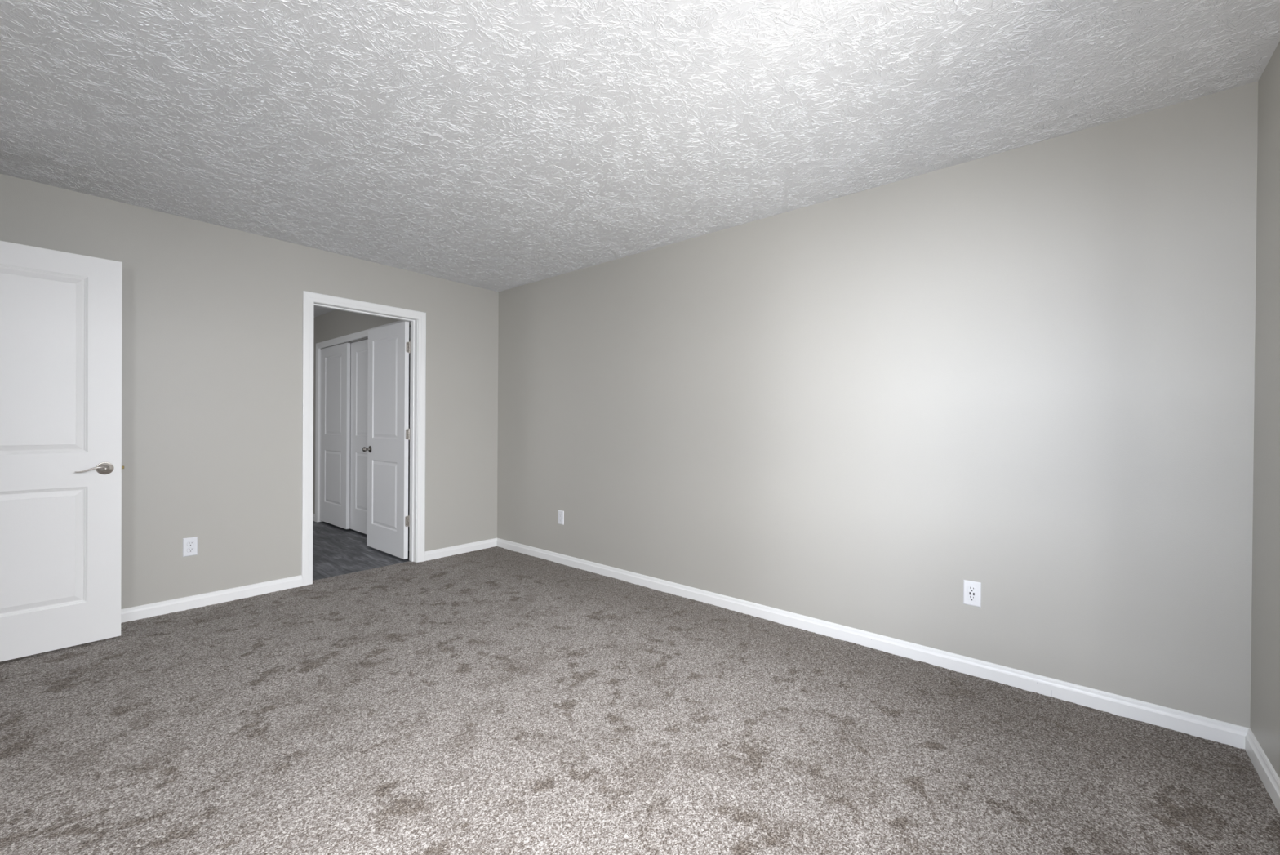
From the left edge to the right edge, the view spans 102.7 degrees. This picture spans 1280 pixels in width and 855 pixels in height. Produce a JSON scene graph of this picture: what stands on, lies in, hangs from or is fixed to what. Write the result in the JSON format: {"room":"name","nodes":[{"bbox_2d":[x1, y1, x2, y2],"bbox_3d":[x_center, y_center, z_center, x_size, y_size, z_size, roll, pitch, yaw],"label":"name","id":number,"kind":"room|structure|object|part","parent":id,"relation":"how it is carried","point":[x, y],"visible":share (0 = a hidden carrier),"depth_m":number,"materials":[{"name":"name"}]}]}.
{"room":"empty bedroom","nodes":[
{"label":"empty bedroom","id":0,"kind":"room"},
{"bbox_2d":[0,173,498,608],"bbox_3d":[-2.947,-0.070,3.149,0.120,2.470,4.750,1,0,40],"label":"wall","id":1,"kind":"structure","parent":0,"point":[212,320],"depth_m":3.36,"materials":[{"name":"grey paint"}]},
{"bbox_2d":[182,536,197,556],"bbox_3d":[-2.820,0.748,3.211,0.008,0.116,0.072,1,0,40],"label":"wall outlet","id":2,"kind":"object","parent":1,"relation":"attached to","point":[189,544],"visible":1,"depth_m":3.21,"materials":[{"name":"white plastic"}]},
{"bbox_2d":[186,546,194,552],"bbox_3d":[-2.819,0.768,3.210,0.004,0.029,0.034,1,0,40],"label":"receptacle","id":3,"kind":"object","parent":2,"relation":"attached to","point":[189,549],"depth_m":3.21,"materials":[{"name":"white plastic"}]},
{"bbox_2d":[186,541,194,546],"bbox_3d":[-2.818,0.729,3.210,0.004,0.029,0.034,1,0,40],"label":"receptacle","id":4,"kind":"object","parent":2,"relation":"attached to","point":[188,543],"depth_m":3.21,"materials":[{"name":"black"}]},
{"bbox_2d":[120,574,302,622],"bbox_3d":[-3.001,1.107,2.998,0.014,0.098,1.773,1,0,40],"label":"baseboard","id":5,"kind":"structure","parent":1,"relation":"attached to","point":[133,613],"depth_m":3.27,"materials":[{"name":"white paint"}]},
{"bbox_2d":[301,290,426,586],"bbox_3d":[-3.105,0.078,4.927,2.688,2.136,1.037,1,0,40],"label":"door frame","id":6,"kind":"structure","parent":1,"relation":"attached to","point":[417,319],"depth_m":4.32,"materials":[{"name":"white paint"}]},
{"bbox_2d":[362,320,410,559],"bbox_3d":[-2.281,0.106,4.619,0.762,2.032,0.167,1,0,40],"label":"door","id":7,"kind":"structure","parent":1,"relation":"in","point":[388,346],"depth_m":4.56,"materials":[{"name":"white paint"}]},
{"bbox_3d":[-2.555,0.204,4.784,0.065,0.065,0.066,1,0,40],"label":"knob","id":8,"kind":"part","parent":7,"relation":"part of","materials":[{"name":"silver metal"}]},
{"bbox_2d":[424,537,497,560],"bbox_3d":[-1.606,1.110,4.647,0.014,0.098,0.726,1,0,40],"label":"baseboard","id":9,"kind":"structure","parent":1,"relation":"attached to","point":[464,548],"depth_m":4.62,"materials":[{"name":"white paint"}]},
{"bbox_2d":[312,309,399,513],"bbox_3d":[-3.094,-0.081,5.532,3.180,2.470,0.100,1,0,40],"label":"wall","id":10,"kind":"structure","parent":0,"point":[335,323],"depth_m":5.75,"materials":[{"name":"grey paint"}]},
{"bbox_2d":[320,342,350,528],"bbox_3d":[-3.483,0.089,5.835,0.800,2.028,0.034,1,0,40],"label":"door","id":11,"kind":"structure","parent":10,"relation":"in","point":[335,367],"depth_m":5.78,"materials":[{"name":"white paint"}]},
{"bbox_2d":[349,338,368,533],"bbox_3d":[-2.860,0.096,5.361,0.800,2.028,0.034,1,0,40],"label":"door","id":12,"kind":"structure","parent":10,"relation":"in","point":[358,349],"depth_m":5.46,"materials":[{"name":"white paint"}]},
{"bbox_2d":[320,325,410,349],"bbox_3d":[-2.848,-0.921,5.331,2.410,0.004,0.083,1,0,40],"label":"track","id":13,"kind":"object","parent":10,"relation":"attached to","point":[365,338],"visible":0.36,"depth_m":5.46,"materials":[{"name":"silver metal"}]},
{"bbox_2d":[408,326,410,551],"bbox_3d":[-2.260,0.103,4.801,0.800,2.028,0.034,1,0,40],"label":"door","id":14,"kind":"structure","parent":10,"relation":"in","point":[410,326],"depth_m":4.64,"materials":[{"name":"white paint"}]},
{"bbox_2d":[0,520,1279,854],"bbox_3d":[-2.364,1.154,2.654,8.030,0.034,4.750,1,0,40],"label":"floor","id":15,"kind":"structure","parent":0,"point":[495,700],"depth_m":1.89,"materials":[{"name":"grey carpet"}]},
{"bbox_2d":[0,0,1279,317],"bbox_3d":[-1.906,-1.346,3.149,8.250,0.103,3.650,1,0,40],"label":"ceiling","id":16,"kind":"structure","parent":0,"point":[496,145],"depth_m":2.02,"materials":[{"name":"white paint"}]},
{"bbox_2d":[497,81,1257,727],"bbox_3d":[-0.776,-0.060,4.502,8.250,2.470,0.120,1,0,40],"label":"wall","id":17,"kind":"structure","parent":0,"point":[1026,373],"depth_m":2.47,"materials":[{"name":"grey paint"}]},
{"bbox_2d":[558,510,564,524],"bbox_3d":[-0.670,0.760,4.327,0.072,0.116,0.008,1,0,40],"label":"wall outlet","id":18,"kind":"object","parent":17,"relation":"attached to","point":[561,513],"visible":1,"depth_m":4.32,"materials":[{"name":"white plastic"}]},
{"bbox_2d":[496,537,1249,748],"bbox_3d":[0.424,1.130,3.397,4.730,0.098,0.015,1,0,40],"label":"baseboard","id":19,"kind":"structure","parent":17,"relation":"attached to","point":[1224,732],"depth_m":2.48,"materials":[{"name":"white paint"}]},
{"bbox_2d":[963,579,981,607],"bbox_3d":[1.575,0.788,2.429,0.072,0.116,0.009,1,0,40],"label":"wall outlet","id":20,"kind":"object","parent":17,"relation":"attached to","point":[971,589],"visible":1,"depth_m":2.43,"materials":[{"name":"white plastic"}]},
{"bbox_2d":[968,586,976,600],"bbox_3d":[1.575,0.788,2.428,0.032,0.066,0.005,1,0,40],"label":"receptacle","id":21,"kind":"object","parent":20,"relation":"attached to","point":[971,589],"depth_m":2.43,"materials":[{"name":"white plastic"}]},
{"bbox_2d":[1249,41,1279,777],"bbox_3d":[1.151,-0.028,0.484,0.120,2.470,3.530,1,0,40],"label":"wall","id":22,"kind":"structure","parent":0,"point":[1264,724],"depth_m":1.74,"materials":[{"name":"grey paint"}]},
{"bbox_2d":[1244,728,1279,813],"bbox_3d":[1.129,1.147,0.578,0.014,0.098,3.410,1,0,40],"label":"baseboard","id":23,"kind":"structure","parent":22,"relation":"attached to","point":[1265,770],"depth_m":1.70,"materials":[{"name":"white paint"}]},
{"bbox_3d":[-1.802,-0.051,0.747,4.730,2.470,0.120,1,0,40],"label":"wall","id":24,"kind":"structure","parent":0,"visible":0},
{"bbox_2d":[0,240,124,661],"bbox_3d":[-3.077,0.116,2.467,0.147,2.018,0.835,1,0,40],"label":"door","id":25,"kind":"structure","parent":24,"relation":"in","point":[61,312],"depth_m":2.59,"materials":[{"name":"white paint"}]},
{"bbox_3d":[-2.840,0.217,2.651,0.032,0.028,0.116,1,0,30],"label":"lever","id":26,"kind":"part","parent":25,"relation":"part of","materials":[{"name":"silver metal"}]},
{"bbox_3d":[-2.834,0.217,2.712,0.022,0.067,0.067,1,0,40],"label":"handle","id":27,"kind":"part","parent":25,"relation":"part of","materials":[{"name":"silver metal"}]}
]}

